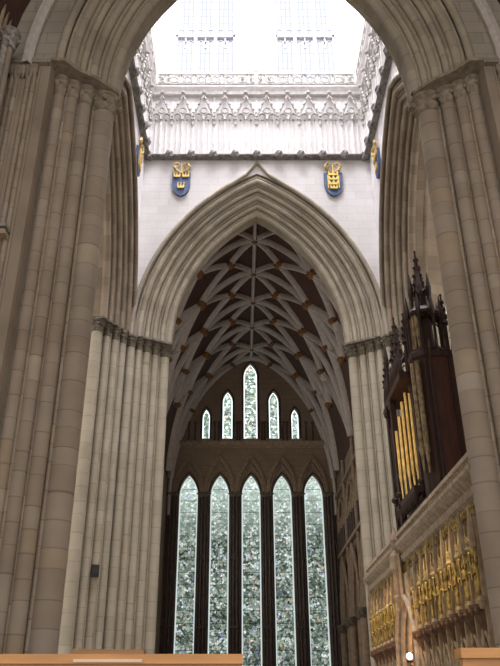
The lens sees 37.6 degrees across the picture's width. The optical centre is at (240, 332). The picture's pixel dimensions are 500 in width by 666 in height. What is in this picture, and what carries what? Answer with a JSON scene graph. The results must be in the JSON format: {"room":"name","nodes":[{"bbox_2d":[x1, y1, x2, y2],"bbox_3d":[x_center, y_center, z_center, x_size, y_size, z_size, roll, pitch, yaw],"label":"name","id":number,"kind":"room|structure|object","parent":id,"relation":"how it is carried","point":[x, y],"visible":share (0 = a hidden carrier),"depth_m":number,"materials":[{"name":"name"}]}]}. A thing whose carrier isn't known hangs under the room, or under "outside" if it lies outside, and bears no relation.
{"room":"church","nodes":[
{"label":"church","id":0,"kind":"room"},
{"bbox_2d":[0,4,11,41],"bbox_3d":[-7.900,-6.271,14.068,0.940,26.750,15.250,0,-27,0],"label":"wall","id":1,"kind":"structure","parent":0,"point":[4,23],"depth_m":23.10,"materials":[{"name":"stone"}]},
{"bbox_2d":[126,53,147,238],"bbox_3d":[-7.550,-11.528,38.495,3.000,19.000,14.300,0,-27,0],"label":"wall","id":2,"kind":"structure","parent":0,"point":[137,132],"depth_m":43.33,"materials":[{"name":"white stone"}]},
{"bbox_2d":[93,76,137,333],"bbox_3d":[-7.450,-8.198,36.776,3.200,11.504,14.460,0,-27,0],"label":"arch","id":3,"kind":"object","parent":2,"relation":"attached to","point":[117,275],"visible":0.36,"depth_m":40.12,"materials":[{"name":"beige stone"}]},
{"bbox_2d":[136,137,143,176],"bbox_3d":[-5.891,-10.158,42.717,0.318,2.537,1.147,0,-27,0],"label":"heraldic shield","id":4,"kind":"object","parent":2,"relation":"attached to","point":[139,148],"visible":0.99,"depth_m":42.43,"materials":[{"name":"blue paint"}]},
{"bbox_2d":[129,52,152,160],"bbox_3d":[-5.753,-14.196,39.911,0.594,0.640,14.280,0,-27,0],"label":"string course","id":5,"kind":"object","parent":2,"relation":"attached to","point":[134,71],"visible":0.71,"depth_m":42.08,"materials":[{"name":"stone"}]},
{"bbox_2d":[134,35,153,135],"bbox_3d":[-5.840,-16.727,41.178,0.419,5.300,13.980,0,-27,0],"label":"arcade","id":6,"kind":"object","parent":2,"relation":"attached to","point":[141,61],"visible":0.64,"depth_m":44.88,"materials":[{"name":"stone"}]},
{"bbox_2d":[142,30,157,92],"bbox_3d":[-5.794,-19.904,42.818,0.511,2.550,14.000,0,-27,0],"label":"parapet","id":7,"kind":"object","parent":2,"relation":"attached to","point":[149,46],"visible":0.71,"depth_m":46.45,"materials":[{"name":"stone"}]},
{"bbox_2d":[151,22,156,53],"bbox_3d":[-6.810,-27.968,46.980,1.880,18.000,14.300,0,-27,0],"label":"wall","id":8,"kind":"structure","parent":0,"point":[154,28],"depth_m":49.86,"materials":[{"name":"stone"}]},
{"bbox_2d":[155,469,167,653],"bbox_3d":[-6.500,13.316,48.747,0.800,23.750,22.750,0,-27,0],"label":"wall","id":9,"kind":"structure","parent":0,"point":[165,480],"depth_m":56.31,"materials":[{"name":"beige stone"}]},
{"bbox_2d":[0,0,499,27],"bbox_3d":[0.780,-17.779,18.207,16.700,11.900,18.050,0,-27,0],"label":"ceiling","id":10,"kind":"structure","parent":0,"point":[16,8],"depth_m":23.95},
{"bbox_2d":[160,361,340,665],"bbox_3d":[1.000,15.018,60.220,20.000,31.250,0.800,0,-27,0],"label":"wall","id":11,"kind":"structure","parent":0,"point":[269,379],"depth_m":62.32,"materials":[{"name":"beige stone"}]},
{"bbox_2d":[172,455,203,653],"bbox_3d":[-4.330,18.195,58.197,2.675,17.548,0.720,0,-27,0],"label":"window","id":12,"kind":"structure","parent":11,"relation":"in","point":[185,583],"depth_m":58.53,"materials":[{"name":"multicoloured glass"}]},
{"bbox_2d":[199,406,211,439],"bbox_3d":[-3.020,7.885,63.518,1.120,3.352,0.720,0,-27,0],"label":"window","id":13,"kind":"structure","parent":11,"relation":"in","point":[206,418],"depth_m":63.63,"materials":[{"name":"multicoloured glass"}]},
{"bbox_2d":[204,455,234,653],"bbox_3d":[-1.750,18.195,58.197,2.675,17.548,0.720,0,-27,0],"label":"window","id":14,"kind":"structure","parent":11,"relation":"in","point":[218,582],"depth_m":58.59,"materials":[{"name":"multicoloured glass"}]},
{"bbox_2d":[219,389,234,439],"bbox_3d":[-1.170,7.159,63.893,1.340,4.986,0.720,0,-27,0],"label":"window","id":15,"kind":"structure","parent":11,"relation":"in","point":[227,405],"depth_m":64.02,"materials":[{"name":"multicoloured glass"}]},
{"bbox_2d":[241,361,259,439],"bbox_3d":[0.830,5.964,64.510,1.660,7.675,0.720,0,-27,0],"label":"window","id":16,"kind":"structure","parent":11,"relation":"in","point":[250,380],"depth_m":64.64,"materials":[{"name":"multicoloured glass"}]},
{"bbox_2d":[235,455,266,665],"bbox_3d":[0.830,18.195,58.197,2.675,17.548,0.720,0,-27,0],"label":"window","id":17,"kind":"structure","parent":11,"relation":"in","point":[251,564],"depth_m":58.37,"materials":[{"name":"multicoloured glass"}]},
{"bbox_2d":[179,421,324,447],"bbox_3d":[0.980,8.673,62.808,13.500,2.300,0.420,0,-27,0],"label":"ledge","id":18,"kind":"object","parent":11,"relation":"attached to","point":[188,443],"visible":0.99,"depth_m":62.34,"materials":[{"name":"brown stone"}]},
{"bbox_2d":[267,388,281,439],"bbox_3d":[2.860,7.159,63.893,1.340,4.986,0.720,0,-27,0],"label":"window","id":19,"kind":"structure","parent":11,"relation":"in","point":[273,421],"depth_m":64.03,"materials":[{"name":"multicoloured glass"}]},
{"bbox_2d":[267,455,298,665],"bbox_3d":[3.410,18.195,58.197,2.675,17.548,0.720,0,-27,0],"label":"window","id":20,"kind":"structure","parent":11,"relation":"in","point":[284,575],"depth_m":58.30,"materials":[{"name":"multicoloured glass"}]},
{"bbox_2d":[289,406,302,439],"bbox_3d":[4.680,7.885,63.518,1.120,3.352,0.720,0,-27,0],"label":"window","id":21,"kind":"structure","parent":11,"relation":"in","point":[295,433],"depth_m":63.63,"materials":[{"name":"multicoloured glass"}]},
{"bbox_2d":[298,456,332,665],"bbox_3d":[5.990,18.195,58.197,2.675,17.548,0.720,0,-27,0],"label":"window","id":22,"kind":"structure","parent":11,"relation":"in","point":[314,523],"depth_m":58.37,"materials":[{"name":"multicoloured glass"}]},
{"bbox_2d":[155,0,356,82],"bbox_3d":[1.000,-24.395,53.903,14.300,18.000,1.880,0,-27,0],"label":"wall","id":23,"kind":"structure","parent":0,"point":[255,40],"depth_m":50.94,"materials":[{"name":"stone"}]},
{"bbox_2d":[173,0,234,82],"bbox_3d":[-2.500,-23.268,53.310,4.300,15.454,0.500,0,-27,0],"label":"window","id":24,"kind":"structure","parent":23,"relation":"in","point":[205,29],"depth_m":52.02,"materials":[{"name":"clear glass"}]},
{"bbox_2d":[274,0,337,82],"bbox_3d":[4.500,-23.268,53.310,4.300,15.454,0.500,0,-27,0],"label":"window","id":25,"kind":"structure","parent":23,"relation":"in","point":[304,29],"depth_m":52.02,"materials":[{"name":"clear glass"}]},
{"bbox_2d":[12,0,499,56],"bbox_3d":[0.780,-15.895,30.035,22.400,19.000,4.900,0,-27,0],"label":"wall","id":26,"kind":"structure","parent":0,"point":[50,37],"depth_m":24.34,"materials":[{"name":"stone"}]},
{"bbox_2d":[56,0,474,106],"bbox_3d":[0.780,-12.646,28.247,15.860,11.586,5.100,0,-27,0],"label":"arch","id":27,"kind":"object","parent":26,"relation":"attached to","point":[425,40],"visible":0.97,"depth_m":25.02,"materials":[{"name":"beige stone"}]},
{"bbox_2d":[137,98,379,288],"bbox_3d":[1.000,-7.616,46.075,14.200,19.000,3.000,0,-27,0],"label":"wall","id":28,"kind":"structure","parent":0,"point":[353,208],"depth_m":45.78,"materials":[{"name":"white stone"}]},
{"bbox_2d":[172,162,190,196],"bbox_3d":[-3.680,-9.460,45.160,1.147,2.537,0.318,0,-27,0],"label":"heraldic shield","id":29,"kind":"object","parent":28,"relation":"attached to","point":[181,179],"visible":1,"depth_m":45.12,"materials":[{"name":"blue paint"}]},
{"bbox_2d":[152,65,359,97],"bbox_3d":[1.000,-16.796,48.838,14.000,2.550,0.511,0,-27,0],"label":"parapet","id":30,"kind":"object","parent":28,"relation":"attached to","point":[255,89],"visible":0.97,"depth_m":48.37,"materials":[{"name":"stone"}]},
{"bbox_2d":[148,90,365,153],"bbox_3d":[1.000,-13.598,47.239,13.980,5.300,0.419,0,-27,0],"label":"arcade","id":31,"kind":"object","parent":28,"relation":"attached to","point":[299,114],"visible":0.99,"depth_m":47.40,"materials":[{"name":"stone"}]},
{"bbox_2d":[144,150,369,159],"bbox_3d":[1.035,-11.124,45.863,14.280,0.640,0.594,0,-27,0],"label":"string course","id":32,"kind":"object","parent":28,"relation":"attached to","point":[169,155],"visible":0.94,"depth_m":45.82,"materials":[{"name":"stone"}]},
{"bbox_2d":[130,161,388,342],"bbox_3d":[1.000,-4.664,44.439,14.460,12.254,3.200,0,-27,0],"label":"arch","id":33,"kind":"object","parent":28,"relation":"attached to","point":[240,204],"visible":1,"depth_m":43.66,"materials":[{"name":"beige stone"}]},
{"bbox_2d":[323,162,342,196],"bbox_3d":[5.680,-9.460,45.160,1.147,2.537,0.318,0,-27,0],"label":"heraldic shield","id":34,"kind":"object","parent":28,"relation":"attached to","point":[333,182],"visible":1,"depth_m":45.07,"materials":[{"name":"blue paint"}]},
{"bbox_2d":[164,224,353,478],"bbox_3d":[0.925,2.354,54.490,14.114,11.400,21.452,0,-27,0],"label":"vault","id":35,"kind":"object","parent":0,"point":[257,299],"visible":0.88,"depth_m":55.35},
{"bbox_2d":[167,427,182,514],"bbox_3d":[-5.442,11.307,60.670,0.304,7.157,1.764,19,-33,-32],"label":"rib","id":36,"kind":"object","parent":35,"relation":"attached to","point":[181,430],"visible":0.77,"depth_m":60.89,"materials":[{"name":"beige stone"}]},
{"bbox_2d":[321,427,337,514],"bbox_3d":[7.292,11.307,60.670,0.304,7.157,1.764,-19,-33,32],"label":"rib","id":37,"kind":"object","parent":35,"relation":"attached to","point":[322,429],"visible":0.79,"depth_m":60.98,"materials":[{"name":"beige stone"}]},
{"bbox_2d":[336,438,359,665],"bbox_3d":[8.350,13.523,49.147,0.800,23.750,21.850,0,-27,0],"label":"wall","id":38,"kind":"structure","parent":0,"point":[347,460],"depth_m":53.78,"materials":[{"name":"beige stone"}]},
{"bbox_2d":[335,460,351,665],"bbox_3d":[7.700,19.164,54.518,0.960,18.450,5.330,0,-27,0],"label":"bay","id":39,"kind":"object","parent":38,"relation":"attached to","point":[344,630],"visible":0.87,"depth_m":55.25,"materials":[{"name":"brown stone"}]},
{"bbox_2d":[337,498,343,532],"bbox_3d":[7.800,14.048,57.231,0.225,2.331,4.060,0,-27,0],"label":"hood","id":40,"kind":"object","parent":39,"relation":"attached to","point":[340,520],"depth_m":57.55,"materials":[{"name":"brown stone"}]},
{"bbox_2d":[342,437,363,665],"bbox_3d":[7.700,16.779,49.897,0.960,18.450,5.330,0,-27,0],"label":"bay","id":41,"kind":"object","parent":38,"relation":"attached to","point":[350,505],"visible":0.84,"depth_m":50.59,"materials":[{"name":"brown stone"}]},
{"bbox_2d":[345,479,353,517],"bbox_3d":[7.800,11.663,52.611,0.225,2.331,4.060,0,-27,0],"label":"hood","id":42,"kind":"object","parent":41,"relation":"attached to","point":[349,504],"depth_m":52.88,"materials":[{"name":"brown stone"}]},
{"bbox_2d":[351,452,370,665],"bbox_3d":[7.700,14.394,45.276,0.960,18.450,5.330,0,-27,0],"label":"bay","id":43,"kind":"object","parent":38,"relation":"attached to","point":[362,611],"visible":0.25,"depth_m":46.02,"materials":[{"name":"brown stone"}]},
{"bbox_2d":[355,470,357,499],"bbox_3d":[7.800,9.278,47.990,0.225,2.331,4.060,0,-27,0],"label":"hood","id":44,"kind":"object","parent":43,"relation":"attached to","point":[356,485],"depth_m":49.22,"materials":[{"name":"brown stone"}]},
{"bbox_2d":[352,7,364,58],"bbox_3d":[8.810,-27.968,46.980,1.880,18.000,14.300,0,-27,0],"label":"wall","id":45,"kind":"structure","parent":0,"point":[358,20],"depth_m":49.89,"materials":[{"name":"stone"}]},
{"bbox_2d":[365,41,397,249],"bbox_3d":[9.550,-11.528,38.495,3.000,19.000,14.300,0,-27,0],"label":"wall","id":46,"kind":"structure","parent":0,"point":[393,71],"depth_m":42.97,"materials":[{"name":"white stone"}]},
{"bbox_2d":[354,20,374,93],"bbox_3d":[7.794,-19.904,42.818,0.511,2.550,14.000,0,-27,0],"label":"parapet","id":47,"kind":"object","parent":46,"relation":"attached to","point":[365,39],"visible":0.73,"depth_m":46.18,"materials":[{"name":"stone"}]},
{"bbox_2d":[358,31,384,136],"bbox_3d":[7.840,-16.727,41.178,0.419,5.300,13.980,0,-27,0],"label":"arcade","id":48,"kind":"object","parent":46,"relation":"attached to","point":[368,98],"visible":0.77,"depth_m":44.35,"materials":[{"name":"stone"}]},
{"bbox_2d":[371,139,380,178],"bbox_3d":[7.891,-10.066,42.895,0.318,2.537,1.147,0,-27,0],"label":"heraldic shield","id":49,"kind":"object","parent":46,"relation":"attached to","point":[375,151],"visible":1,"depth_m":42.61,"materials":[{"name":"blue paint"}]},
{"bbox_2d":[361,47,392,160],"bbox_3d":[7.753,-14.228,39.849,0.594,0.640,14.280,0,-27,0],"label":"string course","id":50,"kind":"object","parent":46,"relation":"attached to","point":[384,71],"visible":0.69,"depth_m":41.79,"materials":[{"name":"stone"}]},
{"bbox_2d":[379,72,445,333],"bbox_3d":[9.450,-8.198,36.776,3.200,11.504,14.460,0,-27,0],"label":"arch","id":51,"kind":"object","parent":46,"relation":"attached to","point":[406,226],"visible":0.51,"depth_m":39.93,"materials":[{"name":"beige stone"}]},
{"bbox_3d":[0.000,12.252,20.685,80.000,0.300,76.000,0,-27,0],"label":"floor","id":52,"kind":"structure","parent":0,"visible":0},
{"bbox_2d":[0,25,20,111],"bbox_3d":[-7.170,-0.459,18.298,0.685,20.100,0.718,0,-27,0],"label":"shaft","id":53,"kind":"object","parent":52,"relation":"on","point":[10,36],"visible":1,"depth_m":22.27,"materials":[{"name":"stone"}]},
{"bbox_2d":[0,57,122,653],"bbox_3d":[-7.309,1.561,21.809,6.622,19.730,7.289,0,-27,0],"label":"pier","id":54,"kind":"object","parent":52,"relation":"on","point":[57,117],"depth_m":20.15,"materials":[{"name":"stone"}]},
{"bbox_2d":[0,222,10,234],"bbox_3d":[-6.845,-2.866,20.284,0.850,0.100,0.500,0,-27,0],"label":"capital","id":55,"kind":"object","parent":54,"relation":"attached to","point":[3,225],"depth_m":20.12,"materials":[{"name":"stone"}]},
{"bbox_2d":[21,0,56,63],"bbox_3d":[-3.070,-13.600,25.869,7.700,11.500,0.360,0,-27,0],"label":"rib","id":56,"kind":"object","parent":54,"relation":"on","point":[37,27],"visible":0.95,"depth_m":23.83,"materials":[{"name":"beige stone"}]},
{"bbox_2d":[57,316,172,653],"bbox_3d":[-7.125,9.028,36.265,6.549,19.720,5.168,0,-27,0],"label":"pier","id":57,"kind":"object","parent":52,"relation":"on","point":[117,510],"visible":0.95,"depth_m":36.09,"materials":[{"name":"stone"}]},
{"bbox_2d":[91,564,99,576],"bbox_3d":[-6.747,10.995,33.838,0.340,0.520,0.652,8,-28,-14],"label":"loudspeaker","id":58,"kind":"object","parent":57,"relation":"attached to","point":[94,568],"visible":1,"depth_m":33.56,"materials":[{"name":"black plastic"}]},
{"bbox_2d":[0,654,242,665],"bbox_3d":[-0.425,1.491,1.666,0.860,1.378,0.352,0,-27,0],"label":"oak desk","id":59,"kind":"object","parent":52,"relation":"on","point":[5,659],"visible":0.92,"depth_m":1.82,"materials":[{"name":"brown wood"}]},
{"bbox_2d":[71,648,145,661],"bbox_3d":[-0.333,0.812,1.848,0.180,0.033,0.060,0,-27,0],"label":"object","id":60,"kind":"object","parent":59,"relation":"on","point":[79,650],"visible":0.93,"depth_m":1.83,"materials":[{"name":"brown wood"}]},
{"bbox_2d":[160,492,179,653],"bbox_3d":[-5.620,20.856,56.542,1.240,17.300,0.604,0,-27,0],"label":"column","id":61,"kind":"structure","parent":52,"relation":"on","point":[174,495],"depth_m":57.36,"materials":[{"name":"stone"}]},
{"bbox_2d":[195,492,210,653],"bbox_3d":[-3.040,20.856,56.542,1.240,17.300,0.604,0,-27,0],"label":"column","id":62,"kind":"structure","parent":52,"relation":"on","point":[203,496],"depth_m":57.47,"materials":[{"name":"stone"}]},
{"bbox_2d":[228,492,242,653],"bbox_3d":[-0.460,20.856,56.542,1.240,17.300,0.604,0,-27,0],"label":"column","id":63,"kind":"structure","parent":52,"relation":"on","point":[234,627],"depth_m":57.39,"materials":[{"name":"stone"}]},
{"bbox_2d":[259,492,274,665],"bbox_3d":[2.120,20.856,56.542,1.240,17.300,0.604,0,-27,0],"label":"cluster","id":64,"kind":"object","parent":52,"relation":"on","point":[269,632],"visible":1,"depth_m":57.27,"materials":[{"name":"stone"}]},
{"bbox_2d":[291,492,309,665],"bbox_3d":[4.700,20.856,56.542,1.240,17.300,0.604,0,-27,0],"label":"cluster","id":65,"kind":"object","parent":52,"relation":"on","point":[297,518],"visible":1,"depth_m":57.23,"materials":[{"name":"stone"}]},
{"bbox_2d":[322,492,341,665],"bbox_3d":[7.280,20.856,56.542,1.240,17.300,0.604,0,-27,0],"label":"cluster","id":66,"kind":"object","parent":52,"relation":"on","point":[328,495],"visible":0.91,"depth_m":57.44,"materials":[{"name":"stone"}]},
{"bbox_2d":[343,320,450,665],"bbox_3d":[9.126,9.028,36.265,6.549,19.720,5.168,0,-27,0],"label":"pier","id":67,"kind":"object","parent":52,"relation":"on","point":[365,358],"visible":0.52,"depth_m":38.43,"materials":[{"name":"stone"}]},
{"bbox_2d":[363,452,495,665],"bbox_3d":[6.640,10.405,25.773,1.920,7.650,18.478,0,-27,0],"label":"screen","id":68,"kind":"object","parent":52,"relation":"on","point":[443,529],"visible":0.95,"depth_m":23.19,"materials":[{"name":"beige stone"}]},
{"bbox_2d":[371,620,376,646],"bbox_3d":[6.190,13.789,33.606,0.464,1.440,0.568,0,-27,0],"label":"statue","id":69,"kind":"object","parent":68,"relation":"on","point":[372,632],"visible":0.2,"depth_m":33.44,"materials":[{"name":"gold metal"}]},
{"bbox_2d":[374,618,379,644],"bbox_3d":[6.190,13.404,32.859,0.464,1.440,0.568,0,-27,0],"label":"statue","id":70,"kind":"object","parent":68,"relation":"on","point":[375,630],"visible":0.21,"depth_m":32.70,"materials":[{"name":"gold metal"}]},
{"bbox_2d":[377,616,382,643],"bbox_3d":[6.190,13.019,32.113,0.464,1.440,0.568,0,-27,0],"label":"statue","id":71,"kind":"object","parent":68,"relation":"on","point":[378,628],"visible":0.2,"depth_m":31.95,"materials":[{"name":"gold metal"}]},
{"bbox_2d":[383,611,390,640],"bbox_3d":[6.190,12.248,30.620,0.464,1.440,0.568,0,-27,0],"label":"statue","id":72,"kind":"object","parent":68,"relation":"on","point":[385,625],"visible":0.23,"depth_m":30.49,"materials":[{"name":"gold metal"}]},
{"bbox_2d":[387,609,393,637],"bbox_3d":[6.190,11.863,29.874,0.464,1.440,0.568,0,-27,0],"label":"statue","id":73,"kind":"object","parent":68,"relation":"on","point":[388,622],"visible":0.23,"depth_m":29.72,"materials":[{"name":"gold metal"}]},
{"bbox_2d":[406,653,412,665],"bbox_3d":[5.896,11.252,25.229,0.430,0.475,0.230,8,-28,-15],"label":"lamp","id":74,"kind":"object","parent":68,"relation":"attached to","point":[409,656],"visible":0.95,"depth_m":25.17,"materials":[{"name":"glass"}]},
{"bbox_2d":[412,591,421,630],"bbox_3d":[6.190,9.574,25.440,0.464,1.440,0.568,0,-27,0],"label":"statue","id":75,"kind":"object","parent":68,"relation":"on","point":[414,606],"visible":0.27,"depth_m":25.31,"materials":[{"name":"gold metal"}]},
{"bbox_2d":[418,587,428,627],"bbox_3d":[6.190,9.116,24.551,0.464,1.440,0.568,0,-27,0],"label":"statue","id":76,"kind":"object","parent":68,"relation":"on","point":[421,604],"visible":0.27,"depth_m":24.42,"materials":[{"name":"gold metal"}]},
{"bbox_2d":[382,251,466,531],"bbox_3d":[7.662,2.271,28.906,3.375,10.840,5.116,0,-27,0],"label":"pipe organ","id":77,"kind":"object","parent":68,"relation":"on","point":[430,424],"visible":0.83,"depth_m":27.58,"materials":[{"name":"brown wood"}]},
{"bbox_2d":[425,582,435,624],"bbox_3d":[6.190,8.657,23.662,0.464,1.440,0.568,0,-27,0],"label":"statue","id":78,"kind":"object","parent":68,"relation":"on","point":[428,600],"visible":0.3,"depth_m":23.56,"materials":[{"name":"gold metal"}]},
{"bbox_2d":[432,577,443,620],"bbox_3d":[6.190,8.198,22.774,0.464,1.440,0.568,0,-27,0],"label":"statue","id":79,"kind":"object","parent":68,"relation":"on","point":[435,595],"visible":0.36,"depth_m":22.64,"materials":[{"name":"gold metal"}]},
{"bbox_2d":[440,572,452,616],"bbox_3d":[6.190,7.740,21.885,0.464,1.440,0.568,0,-27,0],"label":"statue","id":80,"kind":"object","parent":68,"relation":"on","point":[443,590],"visible":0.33,"depth_m":21.75,"materials":[{"name":"gold metal"}]},
{"bbox_2d":[448,566,461,612],"bbox_3d":[6.190,7.281,20.997,0.464,1.440,0.568,0,-27,0],"label":"statue","id":81,"kind":"object","parent":68,"relation":"on","point":[452,585],"visible":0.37,"depth_m":20.86,"materials":[{"name":"gold metal"}]},
{"bbox_2d":[457,559,471,608],"bbox_3d":[6.190,6.822,20.108,0.464,1.440,0.568,0,-27,0],"label":"statue","id":82,"kind":"object","parent":68,"relation":"on","point":[462,572],"visible":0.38,"depth_m":19.98,"materials":[{"name":"gold metal"}]},
{"bbox_2d":[467,552,482,603],"bbox_3d":[6.190,6.364,19.219,0.464,1.440,0.568,0,-27,0],"label":"statue","id":83,"kind":"object","parent":68,"relation":"on","point":[471,573],"visible":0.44,"depth_m":19.09,"materials":[{"name":"metal"}]},
{"bbox_2d":[408,57,499,647],"bbox_3d":[8.979,1.560,21.806,6.622,19.730,7.295,0,-27,0],"label":"pier","id":84,"kind":"object","parent":52,"relation":"on","point":[457,111],"visible":1,"depth_m":21.47,"materials":[{"name":"stone"}]},
{"bbox_2d":[471,0,499,63],"bbox_3d":[4.630,-13.600,25.869,7.700,11.500,0.360,0,-27,0],"label":"rib","id":85,"kind":"object","parent":84,"relation":"on","point":[483,9],"visible":1,"depth_m":23.98,"materials":[{"name":"beige stone"}]},
{"bbox_2d":[454,648,499,665],"bbox_3d":[0.863,1.442,1.578,0.685,1.385,0.352,0,-27,0],"label":"oak desk","id":86,"kind":"object","parent":52,"relation":"on","point":[466,656],"visible":1,"depth_m":1.74,"materials":[{"name":"brown wood"}]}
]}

